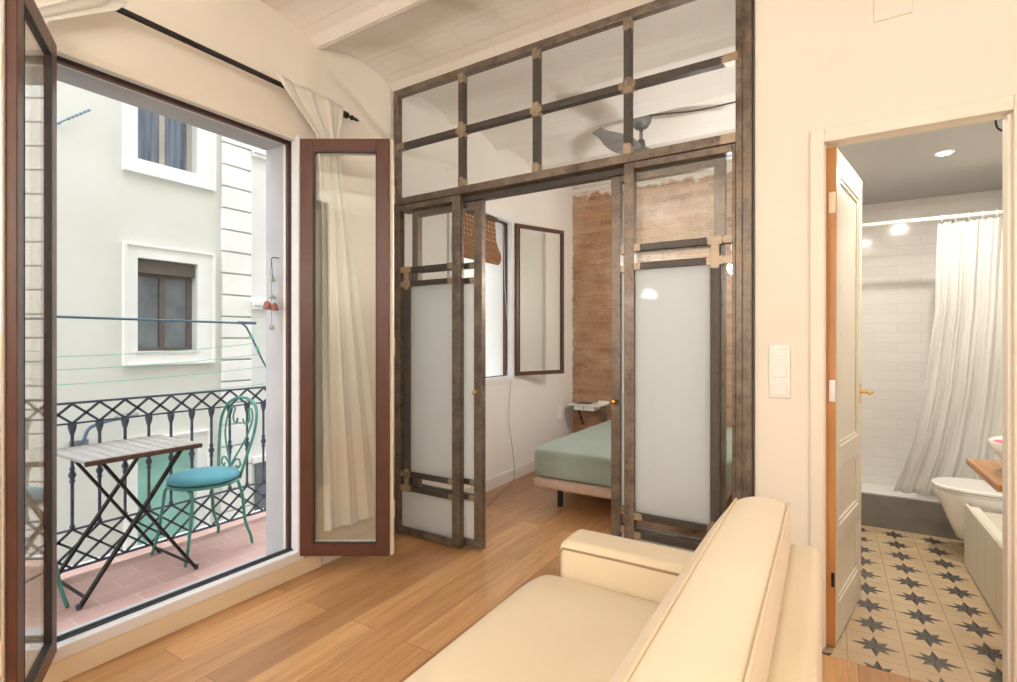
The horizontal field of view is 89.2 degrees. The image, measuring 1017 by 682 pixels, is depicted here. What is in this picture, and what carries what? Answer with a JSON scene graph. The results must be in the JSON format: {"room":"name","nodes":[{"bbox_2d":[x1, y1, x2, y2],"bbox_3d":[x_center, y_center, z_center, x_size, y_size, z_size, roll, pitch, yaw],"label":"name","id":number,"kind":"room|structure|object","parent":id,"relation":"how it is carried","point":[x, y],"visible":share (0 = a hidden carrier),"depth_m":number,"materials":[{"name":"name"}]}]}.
{"room":"studio apartment","nodes":[
{"label":"studio apartment","id":0,"kind":"room"},
{"bbox_2d":[57,511,265,632],"bbox_3d":[-2.071,1.405,2.822,0.940,0.150,3.600,0,0,32],"label":"floor","id":1,"kind":"structure","parent":0,"point":[131,578],"depth_m":2.99,"materials":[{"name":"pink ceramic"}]},
{"bbox_2d":[57,562,69,607],"bbox_3d":[-2.463,0.853,2.448,0.412,0.944,0.498,0,0,32],"label":"bistro chair","id":2,"kind":"object","parent":1,"relation":"on","point":[59,582],"visible":0.08,"depth_m":2.54,"materials":[{"name":"teal metal"}]},
{"bbox_2d":[57,435,201,610],"bbox_3d":[-2.145,0.963,2.883,0.522,0.733,0.573,0,0,32],"label":"folding table","id":3,"kind":"object","parent":1,"relation":"on","point":[103,453],"visible":0.91,"depth_m":2.83,"materials":[{"name":"black metal"},{"name":"weathered grey wood"}]},
{"bbox_2d":[57,386,265,572],"bbox_3d":[-2.422,0.840,2.959,0.040,0.981,3.332,0,0,32],"label":"balcony railing","id":4,"kind":"object","parent":1,"relation":"on","point":[72,425],"visible":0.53,"depth_m":3.24,"materials":[{"name":"black metal"}]},
{"bbox_2d":[57,315,265,393],"bbox_3d":[-2.537,0.115,2.876,0.081,0.528,2.853,0,0,32],"label":"rack","id":5,"kind":"object","parent":4,"relation":"attached to","point":[243,323],"visible":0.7,"depth_m":3.40,"materials":[{"name":"green plastic"}]},
{"bbox_2d":[63,508,264,572],"bbox_3d":[-2.488,1.407,3.081,0.039,0.185,3.600,0,0,32],"label":"trim","id":6,"kind":"structure","parent":1,"relation":"attached to","point":[263,508],"depth_m":3.40,"materials":[{"name":"white stone"}]},
{"bbox_2d":[150,396,257,567],"bbox_3d":[-1.922,0.853,3.300,0.412,0.944,0.498,0,0,29],"label":"bistro chair","id":7,"kind":"object","parent":1,"relation":"on","point":[210,478],"visible":1,"depth_m":3.27,"materials":[{"name":"green painted metal"},{"name":"blue fabric"}]},
{"bbox_2d":[166,466,239,486],"bbox_3d":[-1.934,0.861,3.278,0.412,0.053,0.404,0,0,29],"label":"seat cushion","id":8,"kind":"object","parent":7,"relation":"on","point":[210,476],"depth_m":3.19,"materials":[{"name":"teal fabric"}]},
{"bbox_2d":[57,65,500,555],"bbox_3d":[-1.446,-0.200,2.786,0.159,3.400,7.800,0,0,32],"label":"wall","id":9,"kind":"structure","parent":0,"point":[274,151],"depth_m":2.95,"materials":[{"name":"white paint"}]},
{"bbox_2d":[57,555,264,635],"bbox_3d":[-1.608,1.285,2.487,0.240,0.070,1.072,0,0,32],"label":"trim","id":10,"kind":"structure","parent":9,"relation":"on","point":[259,557],"depth_m":2.50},
{"bbox_2d":[262,257,278,329],"bbox_3d":[-1.334,-0.261,2.891,0.090,0.412,0.074,0,0,-14],"label":"wind chime","id":11,"kind":"object","parent":9,"relation":"hanging from","point":[267,305],"visible":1,"depth_m":2.88,"materials":[{"name":"red ceramic"}]},
{"bbox_2d":[25,0,571,656],"bbox_3d":[-1.327,-0.200,2.712,0.120,3.400,7.800,0,0,32],"label":"wall","id":12,"kind":"structure","parent":0,"point":[251,33],"depth_m":3.20,"materials":[{"name":"paint"}]},
{"bbox_2d":[52,44,303,662],"bbox_3d":[-1.472,0.050,2.407,0.105,2.350,1.120,0,0,32],"label":"door frame","id":13,"kind":"structure","parent":12,"relation":"in","point":[77,640],"depth_m":2.60,"materials":[{"name":"white wood"}]},
{"bbox_2d":[0,0,56,681],"bbox_3d":[-1.588,0.033,1.699,0.068,2.265,0.519,0,0,-31],"label":"door","id":14,"kind":"structure","parent":13,"relation":"attached to","point":[21,21],"depth_m":1.57,"materials":[{"name":"brown wood"}]},
{"bbox_2d":[300,139,394,555],"bbox_3d":[-0.892,0.040,2.839,0.529,2.280,0.068,0,0,0],"label":"door","id":15,"kind":"structure","parent":13,"relation":"attached to","point":[383,545],"depth_m":2.81,"materials":[{"name":"brown wood"}]},
{"bbox_2d":[43,556,321,681],"bbox_3d":[-1.443,1.256,2.389,0.025,0.088,1.370,0,0,32],"label":"trim","id":16,"kind":"structure","parent":12,"relation":"attached to","point":[66,668],"depth_m":2.29,"materials":[{"name":"beige wood"}]},
{"bbox_2d":[115,7,358,121],"bbox_3d":[-1.398,-1.304,2.381,0.109,0.068,1.765,0,0,32],"label":"curtain rod","id":17,"kind":"object","parent":12,"relation":"attached to","point":[123,11],"visible":0.68,"depth_m":2.32,"materials":[{"name":"black metal"}]},
{"bbox_2d":[25,0,126,102],"bbox_3d":[-1.700,-0.139,1.794,0.044,2.422,0.643,0,0,32],"label":"curtain","id":18,"kind":"object","parent":17,"relation":"hanging from","point":[50,10],"visible":0.15,"depth_m":1.89,"materials":[{"name":"white fabric"}]},
{"bbox_2d":[277,74,375,530],"bbox_3d":[-0.972,-0.139,2.913,0.072,2.422,0.710,0,0,31],"label":"curtain","id":19,"kind":"object","parent":17,"relation":"hanging from","point":[349,431],"visible":0.98,"depth_m":2.94,"materials":[{"name":"white fabric"}]},
{"bbox_2d":[322,525,375,564],"bbox_3d":[-0.929,1.250,3.223,0.015,0.100,0.570,0,0,32],"label":"baseboard","id":20,"kind":"structure","parent":12,"relation":"attached to","point":[370,533],"depth_m":3.22,"materials":[{"name":"white paint"}]},
{"bbox_2d":[447,209,513,385],"bbox_3d":[-0.258,-0.362,4.414,0.135,1.515,0.980,0,0,32],"label":"window","id":21,"kind":"structure","parent":12,"relation":"in","point":[508,223],"depth_m":4.77,"materials":[{"name":"white metal"}]},
{"bbox_2d":[464,209,509,375],"bbox_3d":[-0.226,-0.372,4.353,0.083,1.405,0.851,0,0,32],"label":"bamboo blind","id":22,"kind":"object","parent":21,"relation":"attached to","point":[493,255],"visible":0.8,"depth_m":4.40,"materials":[{"name":"brown wood"}]},
{"bbox_2d":[486,381,514,505],"bbox_3d":[-0.085,0.836,4.343,0.041,0.931,0.910,0,0,17],"label":"power cable","id":23,"kind":"object","parent":21,"relation":"hanging from","point":[510,381],"visible":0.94,"depth_m":4.69,"materials":[{"name":"grey plastic"}]},
{"bbox_2d":[514,223,563,375],"bbox_3d":[0.293,-0.375,4.967,0.629,1.420,0.069,0,0,-35],"label":"window","id":24,"kind":"structure","parent":21,"relation":"attached to","point":[517,227],"depth_m":4.85,"materials":[{"name":"brown wood"}]},
{"bbox_2d":[464,460,534,493],"bbox_3d":[0.011,1.248,4.732,0.015,0.105,2.725,0,0,32],"label":"baseboard","id":25,"kind":"structure","parent":12,"relation":"attached to","point":[501,479],"depth_m":4.67,"materials":[{"name":"white paint"}]},
{"bbox_2d":[558,407,563,419],"bbox_3d":[0.573,0.797,5.619,0.030,0.135,0.085,0,0,32],"label":"light switch","id":26,"kind":"object","parent":12,"relation":"attached to","point":[560,409],"visible":1,"depth_m":5.59,"materials":[{"name":"white plastic"}]},
{"bbox_2d":[259,0,734,185],"bbox_3d":[0.561,-1.812,1.469,4.600,0.275,7.911,0,0,32],"label":"ceiling","id":27,"kind":"structure","parent":0,"point":[407,43],"depth_m":3.14,"materials":[{"name":"paint"}]},
{"bbox_2d":[592,115,651,154],"bbox_3d":[1.022,-1.522,3.886,1.090,0.445,1.050,0,0,32],"label":"ceiling fan","id":28,"kind":"object","parent":27,"relation":"hanging from","point":[613,141],"visible":0.44,"depth_m":3.81,"materials":[{"name":"grey metal"}]},
{"bbox_2d":[650,101,734,115],"bbox_3d":[1.456,-1.692,3.712,0.909,0.055,0.052,0,0,28],"label":"cable","id":29,"kind":"object","parent":27,"relation":"attached to","point":[734,101],"visible":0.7,"depth_m":3.76,"materials":[{"name":"black metal"}]},
{"bbox_2d":[63,471,1001,681],"bbox_3d":[0.583,1.349,1.522,4.620,0.101,7.800,0,0,32],"label":"floor","id":30,"kind":"structure","parent":0,"point":[347,618],"depth_m":2.45,"materials":[{"name":"brown wood"}]},
{"bbox_2d":[394,0,754,551],"bbox_3d":[0.189,-0.193,2.939,2.212,2.985,0.124,0,0,32],"label":"glass screen","id":31,"kind":"object","parent":30,"relation":"on","point":[672,308],"visible":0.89,"depth_m":2.61,"materials":[{"name":"white"}]},
{"bbox_2d":[412,200,485,549],"bbox_3d":[-0.395,0.215,3.337,0.570,2.150,0.119,0,0,32],"label":"sliding door","id":32,"kind":"structure","parent":31,"relation":"attached to","point":[474,287],"depth_m":3.20,"materials":[{"name":"metal"}]},
{"bbox_2d":[610,158,726,541],"bbox_3d":[0.792,0.215,2.597,0.565,2.150,0.119,0,0,32],"label":"sliding door","id":33,"kind":"structure","parent":31,"relation":"attached to","point":[719,166],"depth_m":2.70,"materials":[{"name":"metal"}]},
{"bbox_2d":[403,497,821,681],"bbox_3d":[0.056,0.875,0.964,0.885,0.850,2.004,0,0,32],"label":"sofa","id":34,"kind":"object","parent":30,"relation":"on","point":[745,605],"visible":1,"depth_m":1.27,"materials":[{"name":"beige fabric"}]},
{"bbox_2d":[403,575,659,681],"bbox_3d":[-0.003,0.905,1.002,0.745,0.187,1.638,0,0,32],"label":"seat cushion","id":35,"kind":"object","parent":34,"relation":"on","point":[565,628],"depth_m":1.42,"materials":[{"name":"beige fabric"}]},
{"bbox_2d":[610,497,790,681],"bbox_3d":[0.257,0.643,0.880,0.324,0.391,1.685,0,0,32],"label":"cushion","id":36,"kind":"object","parent":34,"relation":"on","point":[725,614],"depth_m":0.92,"materials":[{"name":"beige fabric"}]},
{"bbox_2d":[534,420,731,532],"bbox_3d":[1.245,1.059,4.444,1.385,0.482,1.860,0,0,32],"label":"bed","id":37,"kind":"object","parent":30,"relation":"on","point":[579,462],"visible":0.34,"depth_m":3.89,"materials":[{"name":"fabric"}]},
{"bbox_2d":[861,482,963,540],"bbox_3d":[2.945,1.187,3.755,1.269,0.224,0.709,0,0,32],"label":"shower tray","id":38,"kind":"object","parent":30,"relation":"on","point":[881,507],"visible":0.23,"depth_m":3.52,"materials":[{"name":"white ceramic"}]},
{"bbox_2d":[964,503,1001,625],"bbox_3d":[2.512,1.113,2.335,0.485,0.350,1.180,0,0,32],"label":"base cabinet","id":39,"kind":"object","parent":30,"relation":"on","point":[982,530],"visible":0.7,"depth_m":2.61,"materials":[{"name":"beige paint"}]},
{"bbox_2d":[572,159,731,432],"bbox_3d":[1.575,-0.200,5.460,2.900,3.400,0.165,0,0,32],"label":"brick wall","id":40,"kind":"structure","parent":0,"point":[678,207],"depth_m":5.68,"materials":[{"name":"brown brick"}]},
{"bbox_2d":[569,401,608,423],"bbox_3d":[0.878,0.819,5.627,0.360,0.253,0.297,0,0,32],"label":"nightstand","id":41,"kind":"object","parent":40,"relation":"attached to","point":[594,406],"visible":0.92,"depth_m":5.55,"materials":[{"name":"white wood"}]},
{"bbox_2d":[575,401,593,403],"bbox_3d":[0.830,0.688,5.645,0.160,0.010,0.140,0,0,32],"label":"book","id":42,"kind":"object","parent":41,"relation":"on","point":[580,402],"visible":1,"depth_m":5.64,"materials":[{"name":"paper"}]},
{"bbox_2d":[569,401,608,406],"bbox_3d":[0.879,0.701,5.628,0.360,0.015,0.284,0,0,32],"label":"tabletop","id":43,"kind":"object","parent":41,"relation":"attached to","point":[595,404],"depth_m":5.54,"materials":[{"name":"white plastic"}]},
{"bbox_2d":[755,0,1016,545],"bbox_3d":[2.098,-0.300,1.748,2.287,3.200,0.065,0,0,32],"label":"wall","id":44,"kind":"structure","parent":0,"point":[820,64],"depth_m":2.22,"materials":[{"name":"paint"}]},
{"bbox_2d":[769,345,789,398],"bbox_3d":[1.189,0.139,2.264,0.078,0.230,0.020,0,0,32],"label":"light switch","id":45,"kind":"object","parent":44,"relation":"attached to","point":[779,355],"visible":1,"depth_m":2.25,"materials":[{"name":"white plastic"}]},
{"bbox_2d":[826,146,873,646],"bbox_3d":[1.571,0.238,2.414,0.159,2.110,0.612,0,-1,43],"label":"door","id":46,"kind":"structure","parent":44,"relation":"in","point":[844,391],"depth_m":2.32,"materials":[{"name":"white paint"}]},
{"bbox_2d":[874,0,912,22],"bbox_3d":[1.532,-1.363,2.057,0.125,0.155,0.008,0,0,32],"label":"cover plate","id":47,"kind":"object","parent":44,"relation":"attached to","point":[883,9],"visible":1,"depth_m":2.06,"materials":[{"name":"paint"}]},
{"bbox_2d":[810,94,1016,681],"bbox_3d":[1.577,0.207,2.019,0.686,2.185,0.025,0,0,32],"label":"trim","id":48,"kind":"structure","parent":44,"relation":"attached to","point":[1008,103],"depth_m":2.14,"materials":[{"name":"beige paint"}]},
{"bbox_2d":[837,119,1002,204],"bbox_3d":[2.570,-1.150,3.009,1.420,0.100,2.574,0,0,32],"label":"ceiling","id":49,"kind":"structure","parent":0,"point":[905,167],"depth_m":3.22,"materials":[{"name":"grey paint"}]},
{"bbox_2d":[933,149,955,155],"bbox_3d":[2.556,-1.095,3.026,0.100,0.009,0.100,0,0,32],"label":"recessed light","id":50,"kind":"object","parent":49,"relation":"in","point":[944,152],"visible":1,"depth_m":3.01,"materials":[{"name":"white plastic"}]},
{"bbox_2d":[995,120,1001,131],"bbox_3d":[2.384,-1.056,2.508,0.044,0.092,0.016,0,0,-7],"label":"hanging cable","id":51,"kind":"object","parent":49,"relation":"hanging from","point":[996,124],"visible":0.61,"depth_m":2.50,"materials":[{"name":"black metal"}]},
{"bbox_2d":[861,189,1001,485],"bbox_3d":[3.224,0.100,4.059,1.420,2.400,0.100,0,0,32],"label":"wall","id":52,"kind":"structure","parent":0,"point":[899,260],"depth_m":4.09,"materials":[{"name":"white tile"}]},
{"bbox_3d":[3.082,0.100,2.631,0.150,2.400,2.474,0,0,32],"label":"wall","id":53,"kind":"structure","parent":0,"visible":0},
{"bbox_2d":[931,477,1001,539],"bbox_3d":[2.882,1.034,3.035,0.614,0.332,0.368,0,0,32],"label":"toilet","id":54,"kind":"object","parent":53,"relation":"attached to","point":[952,493],"visible":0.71,"depth_m":3.04,"materials":[{"name":"white ceramic"}]},
{"bbox_2d":[966,458,1001,491],"bbox_3d":[2.290,0.576,2.070,0.599,0.028,0.536,0,0,32],"label":"countertop","id":55,"kind":"structure","parent":53,"relation":"attached to","point":[990,471],"depth_m":2.24,"materials":[{"name":"brown wood"}]},
{"bbox_2d":[988,436,1001,458],"bbox_3d":[2.225,0.495,2.125,0.370,0.132,0.370,0,0,32],"label":"washbasin","id":56,"kind":"object","parent":55,"relation":"in","point":[997,447],"visible":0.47,"depth_m":2.19,"materials":[{"name":"white ceramic"}]},
{"label":"outside","id":57,"kind":"structure","parent":0,"visible":0},
{"bbox_3d":[-3.309,5.400,6.774,7.220,0.200,36.000,0,0,32],"label":"street","id":58,"kind":"object","parent":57,"visible":0},
{"bbox_2d":[57,81,486,567],"bbox_3d":[-6.475,-3.700,8.746,0.560,18.000,36.000,0,0,32],"label":"neighbouring building","id":59,"kind":"structure","parent":58,"relation":"on","point":[159,216],"depth_m":9.02,"materials":[{"name":"white paint"}]},
{"bbox_2d":[57,109,90,124],"bbox_3d":[-6.743,-3.445,7.982,0.112,0.386,0.434,0,0,32],"label":"antenna","id":60,"kind":"object","parent":59,"relation":"attached to","point":[87,110],"visible":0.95,"depth_m":7.96,"materials":[{"name":"grey metal"}]},
{"bbox_2d":[69,424,95,446],"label":"street lamp","id":61,"kind":"object","parent":59,"relation":"attached to","point":[84,441],"depth_m":8.04,"materials":[{"name":"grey metal"}]},
{"bbox_2d":[104,412,139,423],"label":"street lamp","id":62,"kind":"object","parent":59,"relation":"attached to","point":[134,413],"depth_m":8.28,"materials":[{"name":"grey metal"}]},
{"bbox_2d":[138,450,193,544],"bbox_3d":[-6.150,2.962,9.239,0.030,2.076,0.980,0,0,32],"label":"roller shutter","id":63,"kind":"object","parent":59,"relation":"hanging from","point":[159,464],"depth_m":9.18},
{"bbox_3d":[1.945,-0.300,3.507,0.167,3.200,2.758,0,0,32],"label":"wall","id":64,"kind":"structure","parent":0,"visible":0},
{"bbox_2d":[862,210,1001,226],"bbox_3d":[2.774,-0.810,3.479,1.268,0.025,0.025,0,0,32],"label":"shower rod","id":65,"kind":"object","parent":64,"relation":"attached to","point":[999,211],"visible":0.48,"depth_m":3.44,"materials":[{"name":"white plastic"}]},
{"bbox_2d":[893,209,1001,496],"bbox_3d":[3.002,0.116,3.387,0.766,1.889,0.128,0,0,32],"label":"shower curtain","id":66,"kind":"object","parent":65,"relation":"hanging from","point":[961,407],"visible":0.7,"depth_m":3.40,"materials":[{"name":"white fabric"}]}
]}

